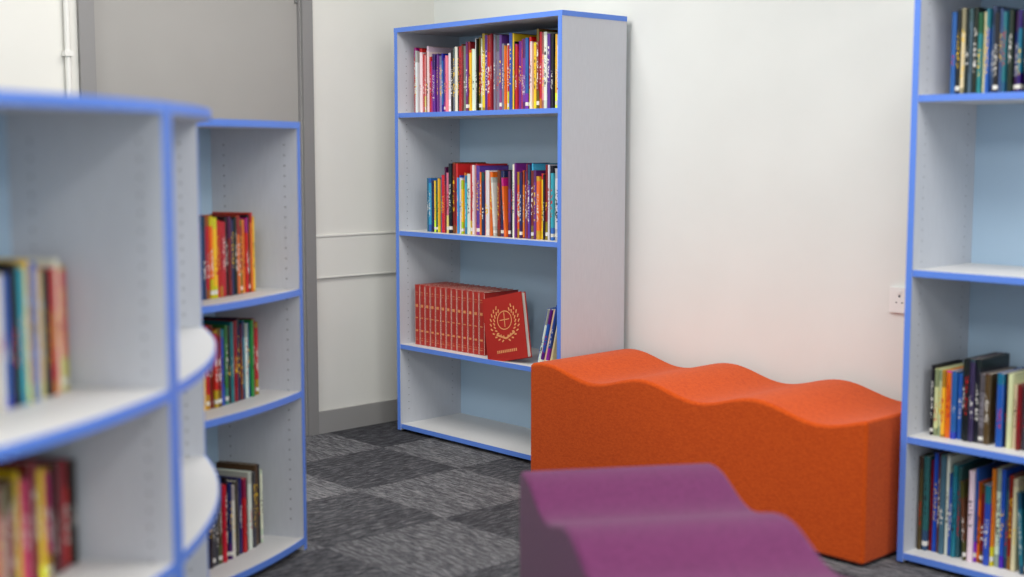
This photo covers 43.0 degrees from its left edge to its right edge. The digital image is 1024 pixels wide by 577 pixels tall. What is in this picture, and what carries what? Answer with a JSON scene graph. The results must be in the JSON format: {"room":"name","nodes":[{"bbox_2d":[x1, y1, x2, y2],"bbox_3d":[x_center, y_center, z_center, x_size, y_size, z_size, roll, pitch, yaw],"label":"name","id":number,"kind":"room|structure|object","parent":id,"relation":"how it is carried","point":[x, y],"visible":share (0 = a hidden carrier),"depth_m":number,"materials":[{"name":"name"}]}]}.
{"room":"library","nodes":[
{"label":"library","id":0,"kind":"room"},
{"bbox_2d":[0,0,433,410],"bbox_3d":[-2.626,-0.523,4.139,6.300,2.700,0.100,-6,8,-43],"label":"wall","id":1,"kind":"structure","parent":0,"point":[353,40],"depth_m":5.86,"materials":[{"name":"beige paint"}]},
{"bbox_2d":[62,0,73,93],"bbox_3d":[-1.676,-0.657,4.929,0.034,2.599,0.032,-6,8,-43],"label":"conduit","id":2,"kind":"object","parent":1,"relation":"attached to","point":[67,52],"visible":0.24,"depth_m":4.89,"materials":[{"name":"white"}]},
{"bbox_2d":[76,0,318,435],"bbox_3d":[-1.274,-0.359,5.381,1.062,2.110,0.092,-6,8,-43],"label":"door","id":3,"kind":"structure","parent":1,"relation":"in","point":[234,59],"depth_m":5.39,"materials":[{"name":"grey"}]},
{"bbox_2d":[316,231,395,278],"bbox_3d":[-0.617,-0.163,5.993,0.697,0.191,0.012,-6,8,-43],"label":"trim","id":4,"kind":"structure","parent":1,"relation":"attached to","point":[339,255],"depth_m":5.90,"materials":[{"name":"beige paint"}]},
{"bbox_2d":[319,399,397,433],"bbox_3d":[-0.616,0.578,6.070,0.698,0.100,0.016,-6,8,-43],"label":"baseboard","id":5,"kind":"structure","parent":1,"relation":"attached to","point":[344,418],"depth_m":5.97,"materials":[{"name":"grey"}]},
{"bbox_2d":[247,420,971,576],"bbox_3d":[-0.164,1.147,1.675,6.300,0.100,7.300,-6,8,-43],"label":"floor","id":6,"kind":"structure","parent":0,"point":[383,500],"depth_m":4.56,"materials":[{"name":"carpet"}]},
{"bbox_2d":[0,90,178,576],"bbox_3d":[-0.883,0.377,2.036,0.347,1.354,0.857,2,7,22],"label":"bookcase","id":7,"kind":"object","parent":6,"relation":"on","point":[84,178],"visible":0.88,"depth_m":2.34,"materials":[{"name":"grey laminate"}]},
{"bbox_2d":[0,258,68,411],"bbox_3d":[-0.932,0.086,2.106,0.157,0.244,0.535,2,6,18],"label":"books","id":8,"kind":"object","parent":7,"relation":"in","point":[33,335],"visible":1,"depth_m":2.22,"materials":[{"name":"paper"}]},
{"bbox_2d":[0,457,78,576],"bbox_3d":[-0.935,0.420,2.140,0.162,0.219,0.553,2,6,19],"label":"books","id":9,"kind":"object","parent":7,"relation":"in","point":[39,527],"visible":1,"depth_m":2.26,"materials":[{"name":"paper"}]},
{"bbox_2d":[166,102,219,576],"bbox_3d":[-0.810,0.296,2.799,0.346,1.354,0.843,-1,6,-10],"label":"bookcase","id":10,"kind":"object","parent":6,"relation":"on","point":[194,346],"visible":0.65,"depth_m":3.13,"materials":[{"name":"grey laminate"}]},
{"bbox_2d":[197,119,306,576],"bbox_3d":[-0.963,0.192,3.774,0.347,1.354,0.857,3,7,28],"label":"bookcase","id":11,"kind":"object","parent":6,"relation":"on","point":[254,166],"visible":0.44,"depth_m":4.07,"materials":[{"name":"grey laminate"}]},
{"bbox_2d":[200,212,255,299],"bbox_3d":[-0.969,-0.090,3.752,0.162,0.245,0.581,3,7,28],"label":"books","id":12,"kind":"object","parent":11,"relation":"in","point":[227,239],"visible":0.33,"depth_m":3.85,"materials":[{"name":"paper"}]},
{"bbox_2d":[202,316,258,410],"bbox_3d":[-0.965,0.229,3.788,0.157,0.250,0.594,3,7,28],"label":"books","id":13,"kind":"object","parent":11,"relation":"in","point":[233,377],"visible":0.42,"depth_m":3.89,"materials":[{"name":"paper"}]},
{"bbox_2d":[208,461,263,568],"bbox_3d":[-0.969,0.695,3.841,0.168,0.258,0.612,3,7,28],"label":"books","id":14,"kind":"object","parent":11,"relation":"in","point":[237,527],"visible":0.37,"depth_m":3.96,"materials":[{"name":"paper"}]},
{"bbox_2d":[394,10,626,459],"bbox_3d":[-0.029,-0.222,5.554,0.370,1.800,1.040,-6,8,-43],"label":"bookcase","id":15,"kind":"object","parent":6,"relation":"on","point":[475,400],"visible":0.7,"depth_m":5.65,"materials":[{"name":"grey laminate"}]},
{"bbox_2d":[415,282,517,355],"bbox_3d":[-0.205,0.127,5.736,0.200,0.268,0.469,-6,8,-43],"label":"books","id":16,"kind":"object","parent":15,"relation":"in","point":[448,315],"visible":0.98,"depth_m":5.66,"materials":[{"name":"paper"}]},
{"bbox_2d":[414,28,557,112],"bbox_3d":[-0.036,-0.905,5.460,0.221,0.317,0.941,-6,8,-43],"label":"books","id":17,"kind":"object","parent":15,"relation":"in","point":[493,71],"visible":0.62,"depth_m":5.37,"materials":[{"name":"paper"}]},
{"bbox_2d":[427,162,557,240],"bbox_3d":[-0.012,-0.379,5.493,0.226,0.305,0.842,-6,8,-43],"label":"books","id":18,"kind":"object","parent":15,"relation":"in","point":[473,198],"visible":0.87,"depth_m":5.41,"materials":[{"name":"paper"}]},
{"bbox_2d":[482,291,531,360],"bbox_3d":[-0.022,0.163,5.380,0.271,0.315,0.061,5,8,39],"label":"book","id":19,"kind":"object","parent":15,"relation":"in","point":[507,334],"visible":1,"depth_m":5.36,"materials":[{"name":"red fabric"}]},
{"bbox_2d":[537,305,556,361],"bbox_3d":[0.220,0.180,5.299,0.218,0.254,0.148,-6,8,-43],"label":"books","id":20,"kind":"object","parent":15,"relation":"in","point":[548,347],"visible":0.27,"depth_m":5.22,"materials":[{"name":"paper"}]},
{"bbox_2d":[520,463,840,576],"bbox_3d":[0.400,0.758,2.711,0.515,0.454,1.425,-1,6,-10],"label":"bench","id":21,"kind":"object","parent":6,"relation":"on","point":[681,520],"visible":1,"depth_m":2.88,"materials":[{"name":"purple fabric"}]},
{"bbox_2d":[531,349,901,564],"bbox_3d":[0.759,0.546,4.639,0.525,0.467,1.463,-6,8,-43],"label":"bench","id":22,"kind":"object","parent":6,"relation":"on","point":[823,456],"visible":0.65,"depth_m":4.32,"materials":[{"name":"orange fabric"}]},
{"bbox_2d":[897,0,1023,576],"bbox_3d":[1.674,-0.021,3.671,0.370,1.800,1.032,-6,8,-43],"label":"bookcase","id":23,"kind":"object","parent":6,"relation":"on","point":[964,288],"visible":0.74,"depth_m":4.00,"materials":[{"name":"grey laminate"}]},
{"bbox_2d":[917,449,1023,573],"bbox_3d":[1.655,0.678,3.755,0.220,0.320,0.937,-6,8,-43],"label":"books","id":24,"kind":"object","parent":23,"relation":"in","point":[971,507],"visible":0.88,"depth_m":3.91,"materials":[{"name":"paper"}]},
{"bbox_2d":[929,352,1016,444],"bbox_3d":[1.415,0.324,3.969,0.210,0.250,0.193,-6,8,-43],"label":"books","id":25,"kind":"object","parent":23,"relation":"in","point":[963,405],"visible":0.94,"depth_m":3.90,"materials":[{"name":"paper"}]},
{"bbox_2d":[950,6,1023,93],"bbox_3d":[1.680,-0.671,3.582,0.217,0.250,0.903,-6,8,-43],"label":"books","id":26,"kind":"object","parent":23,"relation":"in","point":[987,45],"visible":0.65,"depth_m":3.76,"materials":[{"name":"paper"}]},
{"bbox_2d":[995,367,1023,450],"bbox_3d":[1.734,0.372,3.637,0.220,0.226,0.688,-6,8,-43],"label":"books","id":27,"kind":"object","parent":23,"relation":"in","point":[1009,433],"visible":1,"depth_m":3.79,"materials":[{"name":"paper"}]},
{"bbox_2d":[434,0,914,401],"bbox_3d":[2.132,-0.466,3.598,0.100,2.700,7.200,-6,8,-43],"label":"wall","id":28,"kind":"structure","parent":0,"point":[767,160],"depth_m":4.82,"materials":[{"name":"paint"}]},
{"bbox_2d":[889,287,904,312],"bbox_3d":[1.348,0.043,4.411,0.012,0.086,0.146,-6,8,-43],"label":"power socket","id":29,"kind":"object","parent":28,"relation":"attached to","point":[897,295],"visible":0.52,"depth_m":4.44,"materials":[{"name":"white plastic"}]}
]}

